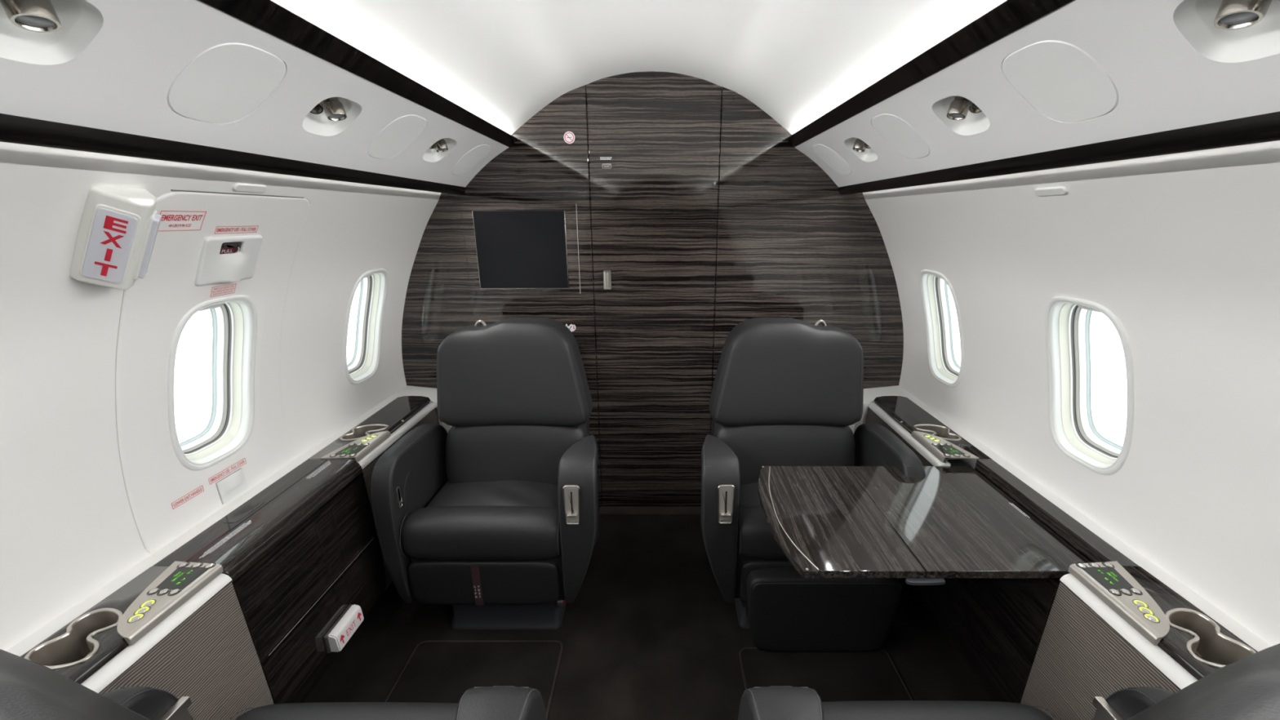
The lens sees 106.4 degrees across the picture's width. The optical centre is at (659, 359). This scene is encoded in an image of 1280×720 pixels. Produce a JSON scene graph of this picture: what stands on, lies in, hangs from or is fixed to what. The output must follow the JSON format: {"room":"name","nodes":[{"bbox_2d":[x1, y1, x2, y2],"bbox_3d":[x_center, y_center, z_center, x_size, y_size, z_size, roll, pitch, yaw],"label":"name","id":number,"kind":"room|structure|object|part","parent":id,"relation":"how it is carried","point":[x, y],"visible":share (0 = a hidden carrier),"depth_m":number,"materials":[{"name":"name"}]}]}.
{"room":"aircraft cabin","nodes":[
{"label":"aircraft cabin","id":0,"kind":"room"},
{"bbox_2d":[0,142,440,650],"bbox_3d":[-0.937,0.662,-0.221,0.254,1.369,4.600,0,17,0],"label":"wall","id":1,"kind":"structure","parent":0,"point":[68,530],"depth_m":0.84,"materials":[{"name":"white plastic"}]},
{"bbox_2d":[70,186,162,289],"bbox_3d":[-0.865,-0.194,0.772,0.123,0.160,0.085,0,17,0],"label":"exit sign","id":2,"kind":"object","parent":1,"relation":"attached to","point":[118,228],"visible":1,"depth_m":0.75,"materials":[{"name":"white plastic"}]},
{"bbox_2d":[115,189,310,553],"bbox_3d":[-0.952,0.002,1.091,0.224,0.719,0.417,0,17,0],"label":"door","id":3,"kind":"structure","parent":1,"relation":"in","point":[153,308],"depth_m":1.00,"materials":[{"name":"white plastic"}]},
{"bbox_2d":[160,210,206,231],"bbox_3d":[-0.871,-0.254,0.873,0.022,0.034,0.087,0,17,0],"label":"placard","id":4,"kind":"object","parent":3,"relation":"attached to","point":[166,217],"visible":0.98,"depth_m":0.87,"materials":[{"name":"red paint"}]},
{"bbox_2d":[171,484,204,509],"bbox_3d":[-1.060,0.308,1.077,0.001,0.015,0.074,0,17,0],"label":"placard","id":5,"kind":"object","parent":3,"relation":"attached to","point":[202,485],"visible":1,"depth_m":1.07,"materials":[{"name":"red"}]},
{"bbox_2d":[167,294,257,471],"bbox_3d":[-1.041,0.052,1.108,0.173,0.398,0.223,0,17,0],"label":"window","id":6,"kind":"structure","parent":3,"relation":"attached to","point":[229,427],"depth_m":1.17,"materials":[{"name":"white plastic"}]},
{"bbox_2d":[199,302,225,311],"bbox_3d":[-0.993,-0.119,1.057,0.009,0.015,0.124,0,17,0],"label":"shade","id":7,"kind":"object","parent":6,"relation":"attached to","point":[220,304],"depth_m":1.07,"materials":[{"name":"white plastic"}]},
{"bbox_2d":[210,283,236,297],"bbox_3d":[-0.946,-0.152,1.040,0.010,0.021,0.060,0,17,0],"label":"placard","id":8,"kind":"object","parent":3,"relation":"attached to","point":[236,283],"visible":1,"depth_m":1.04,"materials":[{"name":"red"}]},
{"bbox_2d":[208,457,246,484],"bbox_3d":[-1.060,0.272,1.177,0.001,0.015,0.104,0,17,0],"label":"placard","id":9,"kind":"object","parent":3,"relation":"attached to","point":[213,479],"visible":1,"depth_m":1.17,"materials":[{"name":"red"}]},
{"bbox_3d":[-0.903,-0.229,1.001,0.008,0.012,0.042,0,17,0],"label":"release handle","id":10,"kind":"part","parent":3,"relation":"part of","materials":[{"name":"red"}]},
{"bbox_3d":[-0.914,-0.215,1.019,0.054,0.099,0.142,0,17,0],"label":"handle cover","id":11,"kind":"part","parent":3,"relation":"part of","materials":[{"name":"white plastic"}]},
{"bbox_3d":[-1.056,0.312,1.188,0.013,0.059,0.074,0,17,0],"label":"lower handle cover","id":12,"kind":"part","parent":3,"relation":"part of","materials":[{"name":"white plastic"}]},
{"bbox_2d":[214,225,258,234],"bbox_3d":[-0.882,-0.273,1.002,0.009,0.014,0.104,0,17,0],"label":"placard","id":13,"kind":"object","parent":3,"relation":"attached to","point":[223,230],"visible":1,"depth_m":0.99,"materials":[{"name":"red"}]},
{"bbox_2d":[5,385,452,656],"bbox_3d":[-0.945,0.850,-0.165,0.236,0.185,4.600,0,17,0],"label":"trim","id":14,"kind":"structure","parent":1,"relation":"attached to","point":[41,634],"depth_m":1.07,"materials":[{"name":"white paint"}]},
{"bbox_2d":[0,113,465,195],"bbox_3d":[-0.763,0.021,-0.411,0.078,0.030,4.600,0,17,0],"label":"trim","id":15,"kind":"structure","parent":1,"relation":"attached to","point":[14,129],"depth_m":0.72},
{"bbox_2d":[233,182,266,192],"bbox_3d":[-0.833,-0.351,0.976,0.013,0.016,0.079,0,17,0],"label":"cap","id":16,"kind":"object","parent":1,"relation":"attached to","point":[241,187],"visible":1,"depth_m":0.97,"materials":[{"name":"white plastic"}]},
{"bbox_2d":[342,268,388,385],"bbox_3d":[-1.041,-0.115,1.671,0.173,0.398,0.223,0,17,0],"label":"window","id":17,"kind":"structure","parent":1,"relation":"in","point":[364,364],"depth_m":1.74,"materials":[{"name":"white plastic"}]},
{"bbox_2d":[44,0,1179,141],"bbox_3d":[-0.027,-0.176,-0.469,1.660,0.383,4.600,0,17,0],"label":"ceiling","id":18,"kind":"structure","parent":0,"point":[502,62],"depth_m":1.15,"materials":[{"name":"white plastic"}]},
{"bbox_2d":[0,0,509,186],"bbox_3d":[-0.634,-0.059,-0.435,0.182,0.141,4.600,0,17,0],"label":"panel","id":19,"kind":"object","parent":18,"relation":"attached to","point":[131,79],"visible":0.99,"depth_m":0.66,"materials":[{"name":"white paint"}]},
{"bbox_2d":[0,0,103,65],"bbox_3d":[-0.640,-0.351,0.477,0.086,0.086,0.120,0,17,0],"label":"light","id":20,"kind":"object","parent":19,"relation":"attached to","point":[36,32],"visible":1,"depth_m":0.52,"materials":[{"name":"white plastic"}]},
{"bbox_2d":[166,42,285,123],"bbox_3d":[-0.636,-0.409,0.710,0.123,0.097,0.144,0,17,0],"label":"access cover","id":21,"kind":"object","parent":19,"relation":"attached to","point":[224,82],"visible":1,"depth_m":0.70,"materials":[{"name":"white paint"}]},
{"bbox_3d":[-0.636,-0.409,0.710,0.127,0.100,0.147,0,17,0],"label":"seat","id":22,"kind":"part","parent":19,"relation":"part of","materials":[{"name":"white paint"}]},
{"bbox_2d":[302,97,361,136],"bbox_3d":[-0.640,-0.486,0.932,0.086,0.086,0.120,0,17,0],"label":"light","id":23,"kind":"object","parent":19,"relation":"attached to","point":[331,116],"visible":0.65,"depth_m":0.95,"materials":[{"name":"white plastic"}]},
{"bbox_2d":[367,114,426,159],"bbox_3d":[-0.636,-0.544,1.165,0.123,0.097,0.144,0,17,0],"label":"access cover","id":24,"kind":"object","parent":19,"relation":"attached to","point":[399,133],"visible":1,"depth_m":1.16,"materials":[{"name":"white paint"}]},
{"bbox_3d":[-0.636,-0.544,1.165,0.127,0.100,0.147,0,17,0],"label":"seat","id":25,"kind":"part","parent":19,"relation":"part of","materials":[{"name":"white paint"}]},
{"bbox_2d":[422,137,457,162],"bbox_3d":[-0.640,-0.622,1.389,0.086,0.086,0.120,0,17,0],"label":"light","id":26,"kind":"object","parent":19,"relation":"attached to","point":[439,149],"visible":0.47,"depth_m":1.42,"materials":[{"name":"white"}]},
{"bbox_2d":[451,144,490,175],"bbox_3d":[-0.636,-0.679,1.621,0.123,0.097,0.144,0,17,0],"label":"access cover","id":27,"kind":"object","parent":19,"relation":"attached to","point":[473,157],"visible":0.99,"depth_m":1.61,"materials":[{"name":"white paint"}]},
{"bbox_2d":[196,0,517,147],"bbox_3d":[-0.535,-0.139,-0.459,0.038,0.032,4.600,0,17,0],"label":"trim","id":28,"kind":"structure","parent":18,"relation":"attached to","point":[268,16],"depth_m":0.80,"materials":[{"name":"black wood"}]},
{"bbox_2d":[794,0,1279,186],"bbox_3d":[0.580,-0.059,-0.435,0.182,0.141,4.600,0,17,0],"label":"panel","id":29,"kind":"object","parent":18,"relation":"attached to","point":[1159,90],"visible":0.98,"depth_m":0.65,"materials":[{"name":"white paint"}]},
{"bbox_2d":[812,143,851,174],"bbox_3d":[0.582,-0.676,1.611,0.123,0.097,0.144,0,17,0],"label":"access cover","id":30,"kind":"object","parent":29,"relation":"attached to","point":[827,154],"visible":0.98,"depth_m":1.60,"materials":[{"name":"white paint"}]},
{"bbox_2d":[844,137,877,162],"bbox_3d":[0.586,-0.620,1.381,0.086,0.086,0.120,0,17,0],"label":"light","id":31,"kind":"object","parent":29,"relation":"attached to","point":[860,148],"visible":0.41,"depth_m":1.41,"materials":[{"name":"white"}]},
{"bbox_3d":[0.582,-0.541,1.156,0.127,0.100,0.147,0,17,0],"label":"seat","id":32,"kind":"part","parent":29,"relation":"part of","materials":[{"name":"white paint"}]},
{"bbox_2d":[871,113,929,158],"bbox_3d":[0.582,-0.541,1.156,0.123,0.097,0.144,0,17,0],"label":"access cover","id":33,"kind":"object","parent":29,"relation":"attached to","point":[899,133],"visible":1,"depth_m":1.15,"materials":[{"name":"white paint"}]},
{"bbox_2d":[932,95,989,135],"bbox_3d":[0.586,-0.484,0.924,0.086,0.086,0.120,0,17,0],"label":"light","id":34,"kind":"object","parent":29,"relation":"attached to","point":[961,115],"visible":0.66,"depth_m":0.95,"materials":[{"name":"white plastic"}]},
{"bbox_3d":[0.582,-0.406,0.701,0.127,0.100,0.147,0,17,0],"label":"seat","id":35,"kind":"part","parent":29,"relation":"part of","materials":[{"name":"white paint"}]},
{"bbox_2d":[1002,40,1119,121],"bbox_3d":[0.582,-0.406,0.701,0.123,0.097,0.144,0,17,0],"label":"access cover","id":36,"kind":"object","parent":29,"relation":"attached to","point":[1060,79],"visible":1,"depth_m":0.69,"materials":[{"name":"white paint"}]},
{"bbox_2d":[1173,0,1279,62],"bbox_3d":[0.586,-0.349,0.469,0.086,0.086,0.120,0,17,0],"label":"light","id":37,"kind":"object","parent":29,"relation":"attached to","point":[1226,31],"visible":1,"depth_m":0.51,"materials":[{"name":"white plastic"}]},
{"bbox_2d":[303,505,991,719],"bbox_3d":[-0.027,1.333,-0.011,2.200,0.030,4.620,0,17,0],"label":"floor","id":38,"kind":"structure","parent":0,"point":[649,631],"depth_m":1.49,"materials":[{"name":"carpet"}]},
{"bbox_2d":[20,566,274,719],"bbox_3d":[-0.948,0.941,0.233,0.164,0.584,1.711,0,17,0],"label":"console","id":39,"kind":"object","parent":38,"relation":"on","point":[204,651],"visible":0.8,"depth_m":0.91,"materials":[{"name":"black"}]},
{"bbox_2d":[24,608,123,669],"bbox_3d":[-0.968,0.498,0.816,0.111,0.071,0.123,0,17,0],"label":"cup holder","id":40,"kind":"object","parent":39,"relation":"in","point":[75,646],"visible":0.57,"depth_m":0.82,"materials":[{"name":"grey metal"}]},
{"bbox_2d":[116,560,223,645],"bbox_3d":[-0.940,0.446,0.893,0.103,0.022,0.186,0,17,0],"label":"control panel","id":41,"kind":"object","parent":39,"relation":"attached to","point":[181,580],"visible":1,"depth_m":0.89,"materials":[{"name":"grey"}]},
{"bbox_3d":[-0.924,0.958,0.238,0.116,0.548,1.711,0,17,0],"label":"fabric panel","id":42,"kind":"part","parent":39,"relation":"part of","materials":[{"name":"grey fabric"}]},
{"bbox_2d":[152,458,386,704],"bbox_3d":[-0.946,0.633,1.270,0.166,0.584,0.450,0,17,0],"label":"base cabinet","id":43,"kind":"object","parent":38,"relation":"on","point":[309,550],"visible":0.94,"depth_m":1.18,"materials":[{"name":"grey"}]},
{"bbox_2d":[199,520,251,558],"bbox_3d":[-0.952,0.393,1.055,0.014,0.001,0.130,0,17,0],"label":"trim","id":44,"kind":"structure","parent":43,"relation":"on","point":[250,520],"depth_m":1.05,"materials":[{"name":"white metal"}]},
{"bbox_3d":[-0.997,0.364,1.151,0.036,0.001,0.090,0,17,0],"label":"latch plate","id":45,"kind":"part","parent":43,"relation":"part of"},
{"bbox_3d":[-0.921,0.375,1.193,0.093,0.045,0.448,0,17,0],"label":"cabinet lid","id":46,"kind":"part","parent":43,"relation":"part of","materials":[{"name":"black wood"}]},
{"bbox_3d":[-0.872,0.492,1.228,0.010,0.171,0.447,0,17,0],"label":"drawer","id":47,"kind":"part","parent":43,"relation":"part of","materials":[{"name":"black wood"}]},
{"bbox_2d":[306,461,330,479],"bbox_3d":[-0.951,0.307,1.343,0.016,0.001,0.100,0,17,0],"label":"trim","id":48,"kind":"structure","parent":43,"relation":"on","point":[328,461],"depth_m":1.34,"materials":[{"name":"white metal"}]},
{"bbox_2d":[324,604,364,653],"bbox_3d":[-0.855,0.724,1.294,0.046,0.059,0.114,0,17,0],"label":"marker light","id":49,"kind":"object","parent":43,"relation":"attached to","point":[348,623],"visible":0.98,"depth_m":1.27,"materials":[{"name":"grey plastic"}]},
{"bbox_2d":[0,648,546,719],"bbox_3d":[-0.498,0.652,0.594,0.637,0.932,0.585,0,17,0],"label":"seat","id":50,"kind":"object","parent":38,"relation":"on","point":[29,690],"visible":1,"depth_m":0.68,"materials":[{"name":"black leather"}]},
{"bbox_2d":[0,648,147,719],"bbox_3d":[-0.486,0.398,0.398,0.504,0.333,0.235,6,18,21],"label":"cushion","id":51,"kind":"object","parent":50,"relation":"on","point":[29,690],"depth_m":0.43,"materials":[{"name":"black leather"}]},
{"bbox_3d":[-0.781,0.740,0.630,0.072,0.472,0.388,0,17,0],"label":"armrest","id":52,"kind":"part","parent":50,"relation":"part of","materials":[{"name":"black leather"}]},
{"bbox_3d":[-0.237,0.733,0.654,0.115,0.473,0.338,0,17,0],"label":"armrest","id":53,"kind":"part","parent":50,"relation":"part of","materials":[{"name":"black leather"}]},
{"bbox_2d":[307,395,439,592],"bbox_3d":[-0.947,0.479,1.791,0.164,0.583,0.636,0,17,0],"label":"console","id":54,"kind":"object","parent":38,"relation":"on","point":[415,411],"visible":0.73,"depth_m":1.67,"materials":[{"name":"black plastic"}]},
{"bbox_2d":[320,431,391,462],"bbox_3d":[-0.940,0.268,1.492,0.103,0.022,0.186,0,17,0],"label":"control panel","id":55,"kind":"object","parent":54,"relation":"attached to","point":[357,449],"visible":1,"depth_m":1.47,"materials":[{"name":"grey"}]},
{"bbox_2d":[340,423,388,459],"bbox_3d":[-0.968,0.270,1.586,0.111,0.071,0.123,0,17,0],"label":"cup holder","id":56,"kind":"object","parent":54,"relation":"in","point":[358,432],"visible":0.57,"depth_m":1.61,"materials":[{"name":"grey metal"}]},
{"bbox_3d":[-0.924,0.495,1.796,0.116,0.548,0.636,0,17,0],"label":"fabric panel","id":57,"kind":"part","parent":54,"relation":"part of","materials":[{"name":"black leather"}]},
{"bbox_2d":[384,640,563,719],"bbox_3d":[-0.518,0.949,1.218,0.452,0.008,0.555,0,17,0],"label":"floor panel","id":58,"kind":"object","parent":38,"relation":"on","point":[436,671],"visible":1,"depth_m":1.39,"materials":[{"name":"carpet"}]},
{"bbox_2d":[371,317,599,629],"bbox_3d":[-0.495,0.359,1.582,0.637,0.932,0.506,0,17,0],"label":"seat","id":59,"kind":"object","parent":38,"relation":"on","point":[494,518],"visible":1,"depth_m":1.52,"materials":[{"name":"black leather"}]},
{"bbox_3d":[-0.778,0.464,1.563,0.072,0.472,0.388,0,17,0],"label":"armrest","id":60,"kind":"part","parent":59,"relation":"part of","materials":[{"name":"black leather"}]},
{"bbox_3d":[-0.499,0.575,1.615,0.485,0.222,0.380,0,17,0],"label":"seat","id":61,"kind":"part","parent":59,"relation":"part of","materials":[{"name":"black leather"}]},
{"bbox_2d":[426,480,558,508],"bbox_3d":[-0.516,0.476,1.571,0.448,0.142,0.300,0,17,0],"label":"seat cushion","id":62,"kind":"object","parent":59,"relation":"on","point":[441,494],"depth_m":1.52,"materials":[{"name":"black leather"}]},
{"bbox_2d":[436,317,592,426],"bbox_3d":[-0.482,0.037,1.617,0.504,0.333,0.201,0,17,0],"label":"headrest cover","id":63,"kind":"object","parent":59,"relation":"on","point":[511,371],"depth_m":1.55,"materials":[{"name":"black leather"}]},
{"bbox_2d":[445,422,587,484],"bbox_3d":[-0.480,0.319,1.633,0.472,0.250,0.151,0,17,0],"label":"lumbar cushion","id":64,"kind":"object","parent":59,"relation":"on","point":[477,453],"depth_m":1.58,"materials":[{"name":"black leather"}]},
{"bbox_3d":[-0.311,0.763,1.514,0.018,0.023,0.023,0,17,0],"label":"release knob","id":65,"kind":"part","parent":59,"relation":"part of","materials":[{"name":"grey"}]},
{"bbox_3d":[-0.245,0.409,1.346,0.040,0.113,0.006,0,17,0],"label":"control plate","id":66,"kind":"part","parent":59,"relation":"part of","materials":[{"name":"grey metal"}]},
{"bbox_3d":[-0.245,0.438,1.347,0.027,0.004,0.010,0,17,0],"label":"lever","id":67,"kind":"part","parent":59,"relation":"part of","materials":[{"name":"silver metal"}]},
{"bbox_3d":[-0.234,0.471,1.539,0.115,0.473,0.338,0,17,0],"label":"armrest","id":68,"kind":"part","parent":59,"relation":"part of","materials":[{"name":"black leather"}]},
{"bbox_2d":[700,317,925,652],"bbox_3d":[0.439,0.364,1.566,0.637,0.932,0.546,0,17,0],"label":"seat","id":69,"kind":"object","parent":38,"relation":"on","point":[786,391],"visible":0.72,"depth_m":1.55,"materials":[{"name":"black leather"}]},
{"bbox_3d":[0.177,0.470,1.541,0.115,0.473,0.338,0,17,0],"label":"armrest","id":70,"kind":"part","parent":69,"relation":"part of","materials":[{"name":"black leather"}]},
{"bbox_3d":[0.188,0.437,1.349,0.027,0.004,0.010,0,17,0],"label":"lever","id":71,"kind":"part","parent":69,"relation":"part of","materials":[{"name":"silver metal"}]},
{"bbox_3d":[0.188,0.408,1.349,0.040,0.113,0.006,0,17,0],"label":"control plate","id":72,"kind":"part","parent":69,"relation":"part of","materials":[{"name":"grey metal"}]},
{"bbox_3d":[0.443,0.575,1.618,0.485,0.222,0.380,0,17,0],"label":"seat","id":73,"kind":"part","parent":69,"relation":"part of","materials":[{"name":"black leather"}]},
{"bbox_2d":[739,482,760,508],"bbox_3d":[0.459,0.475,1.574,0.448,0.142,0.300,0,17,0],"label":"seat cushion","id":74,"kind":"object","parent":69,"relation":"on","point":[748,499],"depth_m":1.52,"materials":[{"name":"black leather"}]},
{"bbox_2d":[713,422,855,485],"bbox_3d":[0.423,0.318,1.636,0.472,0.250,0.151,0,17,0],"label":"lumbar cushion","id":75,"kind":"object","parent":69,"relation":"on","point":[755,446],"depth_m":1.58,"materials":[{"name":"black leather"}]},
{"bbox_2d":[709,317,863,426],"bbox_3d":[0.425,0.036,1.620,0.504,0.333,0.201,0,17,0],"label":"cushion","id":76,"kind":"object","parent":69,"relation":"on","point":[771,371],"depth_m":1.56,"materials":[{"name":"black leather"}]},
{"bbox_3d":[0.721,0.463,1.565,0.072,0.472,0.388,0,17,0],"label":"armrest","id":77,"kind":"part","parent":69,"relation":"part of","materials":[{"name":"black leather"}]},
{"bbox_2d":[738,647,912,702],"bbox_3d":[0.464,0.952,1.206,0.452,0.008,0.530,0,17,0],"label":"floor panel","id":78,"kind":"object","parent":38,"relation":"on","point":[873,675],"visible":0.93,"depth_m":1.37,"materials":[{"name":"carpet"}]},
{"bbox_2d":[865,395,991,591],"bbox_3d":[0.893,0.479,1.791,0.164,0.583,0.636,0,17,0],"label":"console","id":79,"kind":"object","parent":38,"relation":"on","point":[888,411],"visible":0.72,"depth_m":1.68,"materials":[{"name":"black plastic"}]},
{"bbox_3d":[0.870,0.495,1.796,0.116,0.548,0.636,0,17,0],"label":"fabric panel","id":80,"kind":"part","parent":79,"relation":"part of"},
{"bbox_2d":[913,423,961,459],"bbox_3d":[0.914,0.270,1.586,0.111,0.071,0.123,0,17,0],"label":"cup holder","id":81,"kind":"object","parent":79,"relation":"in","point":[942,432],"visible":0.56,"depth_m":1.61,"materials":[{"name":"grey metal"}]},
{"bbox_2d":[911,431,979,462],"bbox_3d":[0.886,0.268,1.492,0.103,0.022,0.186,0,17,0],"label":"control panel","id":82,"kind":"object","parent":79,"relation":"attached to","point":[942,449],"visible":1,"depth_m":1.47,"materials":[{"name":"grey plastic"}]},
{"bbox_2d":[737,643,1279,719],"bbox_3d":[0.445,0.652,0.595,0.637,0.932,0.588,0,17,0],"label":"seat","id":83,"kind":"object","parent":38,"relation":"on","point":[1246,688],"visible":1,"depth_m":0.67,"materials":[{"name":"black leather"}]},
{"bbox_3d":[0.183,0.733,0.654,0.115,0.473,0.338,0,17,0],"label":"armrest","id":84,"kind":"part","parent":83,"relation":"part of","materials":[{"name":"black leather"}]},
{"bbox_3d":[0.727,0.740,0.630,0.072,0.472,0.388,0,17,0],"label":"armrest","id":85,"kind":"part","parent":83,"relation":"part of","materials":[{"name":"black leather"}]},
{"bbox_2d":[1128,643,1279,719],"bbox_3d":[0.432,0.398,0.398,0.504,0.333,0.235,-6,18,-21],"label":"cushion","id":86,"kind":"object","parent":83,"relation":"on","point":[1246,688],"depth_m":0.38,"materials":[{"name":"black leather"}]},
{"bbox_2d":[915,459,1139,703],"bbox_3d":[0.892,0.634,1.270,0.166,0.583,0.450,0,17,0],"label":"base cabinet","id":87,"kind":"object","parent":38,"relation":"on","point":[997,625],"visible":0.52,"depth_m":1.15,"materials":[{"name":"black wood"}]},
{"bbox_2d":[757,466,1090,585],"bbox_3d":[0.591,0.395,1.199,0.654,0.041,0.449,0,17,0],"label":"folding table","id":88,"kind":"object","parent":87,"relation":"attached to","point":[828,522],"visible":1,"depth_m":1.12,"materials":[{"name":"grey"}]},
{"bbox_2d":[1020,566,1257,719],"bbox_3d":[0.894,0.941,0.233,0.164,0.584,1.711,0,17,0],"label":"console","id":89,"kind":"object","parent":38,"relation":"on","point":[1086,651],"visible":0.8,"depth_m":0.91,"materials":[{"name":"black"}]},
{"bbox_3d":[0.870,0.958,0.238,0.116,0.548,1.711,0,17,0],"label":"fabric panel","id":90,"kind":"part","parent":89,"relation":"part of","materials":[{"name":"grey fabric"}]},
{"bbox_2d":[1067,560,1169,645],"bbox_3d":[0.886,0.446,0.893,0.103,0.022,0.186,0,17,0],"label":"control panel","id":91,"kind":"object","parent":89,"relation":"attached to","point":[1109,581],"visible":1,"depth_m":0.89,"materials":[{"name":"grey metal"}]},
{"bbox_2d":[1164,608,1256,667],"bbox_3d":[0.914,0.498,0.816,0.111,0.071,0.123,0,17,0],"label":"cup holder","id":92,"kind":"object","parent":89,"relation":"in","point":[1210,646],"visible":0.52,"depth_m":0.82,"materials":[{"name":"grey metal"}]},
{"bbox_2d":[401,84,918,506],"bbox_3d":[-0.027,-0.198,1.949,2.240,1.850,0.050,0,17,0],"label":"wall","id":93,"kind":"structure","parent":0,"point":[789,245],"depth_m":1.86,"materials":[{"name":"brown wood"}]},
{"bbox_2d":[460,201,580,295],"bbox_3d":[-0.531,-0.426,1.854,0.439,0.353,0.004,0,17,0],"label":"television","id":94,"kind":"object","parent":93,"relation":"attached to","point":[513,248],"visible":1,"depth_m":1.85,"materials":[{"name":"black metal"}]},
{"bbox_2d":[564,131,574,143],"bbox_3d":[-0.327,-0.809,1.741,0.041,0.041,0.002,0,17,0],"label":"no smoking sign","id":95,"kind":"object","parent":93,"relation":"attached to","point":[569,137],"visible":1,"depth_m":1.74,"materials":[{"name":"white plastic"}]},
{"bbox_2d":[565,324,575,331],"bbox_3d":[-0.359,-0.130,1.942,0.041,0.033,0.001,0,17,0],"label":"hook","id":96,"kind":"object","parent":93,"relation":"attached to","point":[571,327],"visible":0.83,"depth_m":1.94,"materials":[{"name":"white metal"}]},
{"bbox_2d":[599,506,701,515],"bbox_3d":[-0.027,0.675,2.147,0.480,0.004,0.062,0,17,0],"label":"trim","id":97,"kind":"structure","parent":93,"relation":"attached to","point":[604,510],"depth_m":2.14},
{"bbox_2d":[586,71,721,505],"bbox_3d":[-0.018,-0.191,1.939,0.480,1.776,0.030,0,17,0],"label":"door","id":98,"kind":"structure","parent":93,"relation":"in","point":[654,213],"depth_m":1.89,"materials":[{"name":"brown wood"}]},
{"bbox_2d":[602,164,611,168],"bbox_3d":[-0.194,-0.717,1.770,0.034,0.016,0.002,0,17,0],"label":"indicator","id":99,"kind":"object","parent":98,"relation":"attached to","point":[604,166],"visible":1,"depth_m":1.77,"materials":[{"name":"grey plastic"}]},
{"bbox_3d":[-0.204,-0.316,1.888,0.030,0.074,0.004,0,17,0],"label":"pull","id":100,"kind":"part","parent":98,"relation":"part of","materials":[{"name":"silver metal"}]},
{"bbox_2d":[786,0,1075,147],"bbox_3d":[0.481,-0.139,-0.459,0.038,0.032,4.600,0,17,0],"label":"trim","id":101,"kind":"structure","parent":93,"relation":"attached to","point":[1010,16],"depth_m":0.80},
{"bbox_2d":[862,140,1279,646],"bbox_3d":[0.883,0.662,-0.221,0.254,1.369,4.600,0,17,0],"label":"wall","id":102,"kind":"structure","parent":0,"point":[1183,249],"depth_m":0.91,"materials":[{"name":"white plastic"}]},
{"bbox_2d":[919,269,964,387],"bbox_3d":[0.987,-0.107,1.644,0.173,0.398,0.223,0,17,0],"label":"window","id":103,"kind":"structure","parent":102,"relation":"in","point":[944,367],"depth_m":1.72,"materials":[{"name":"white plastic"}]},
{"bbox_2d":[1034,186,1067,195],"bbox_3d":[0.784,-0.338,0.959,0.013,0.016,0.079,0,17,0],"label":"cap","id":104,"kind":"object","parent":102,"relation":"attached to","point":[1060,190],"visible":1,"depth_m":0.95,"materials":[{"name":"white plastic"}]},
{"bbox_2d":[838,111,1279,195],"bbox_3d":[0.709,0.021,-0.411,0.078,0.030,4.600,0,17,0],"label":"trim","id":105,"kind":"structure","parent":102,"relation":"attached to","point":[1261,128],"depth_m":0.70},
{"bbox_2d":[848,385,1271,651],"bbox_3d":[0.891,0.850,-0.165,0.236,0.185,4.600,0,17,0],"label":"trim","id":106,"kind":"structure","parent":102,"relation":"attached to","point":[870,394],"depth_m":1.11,"materials":[{"name":"white paint"}]},
{"bbox_2d":[1044,296,1133,475],"bbox_3d":[0.987,0.058,1.089,0.173,0.398,0.223,0,17,0],"label":"window","id":107,"kind":"structure","parent":102,"relation":"in","point":[1073,429],"depth_m":1.16,"materials":[{"name":"white plastic"}]},
{"bbox_2d":[1076,304,1101,312],"bbox_3d":[0.939,-0.114,1.038,0.009,0.015,0.124,0,17,0],"label":"shade","id":108,"kind":"object","parent":107,"relation":"attached to","point":[1081,306],"depth_m":1.05,"materials":[{"name":"white plastic"}]}
]}

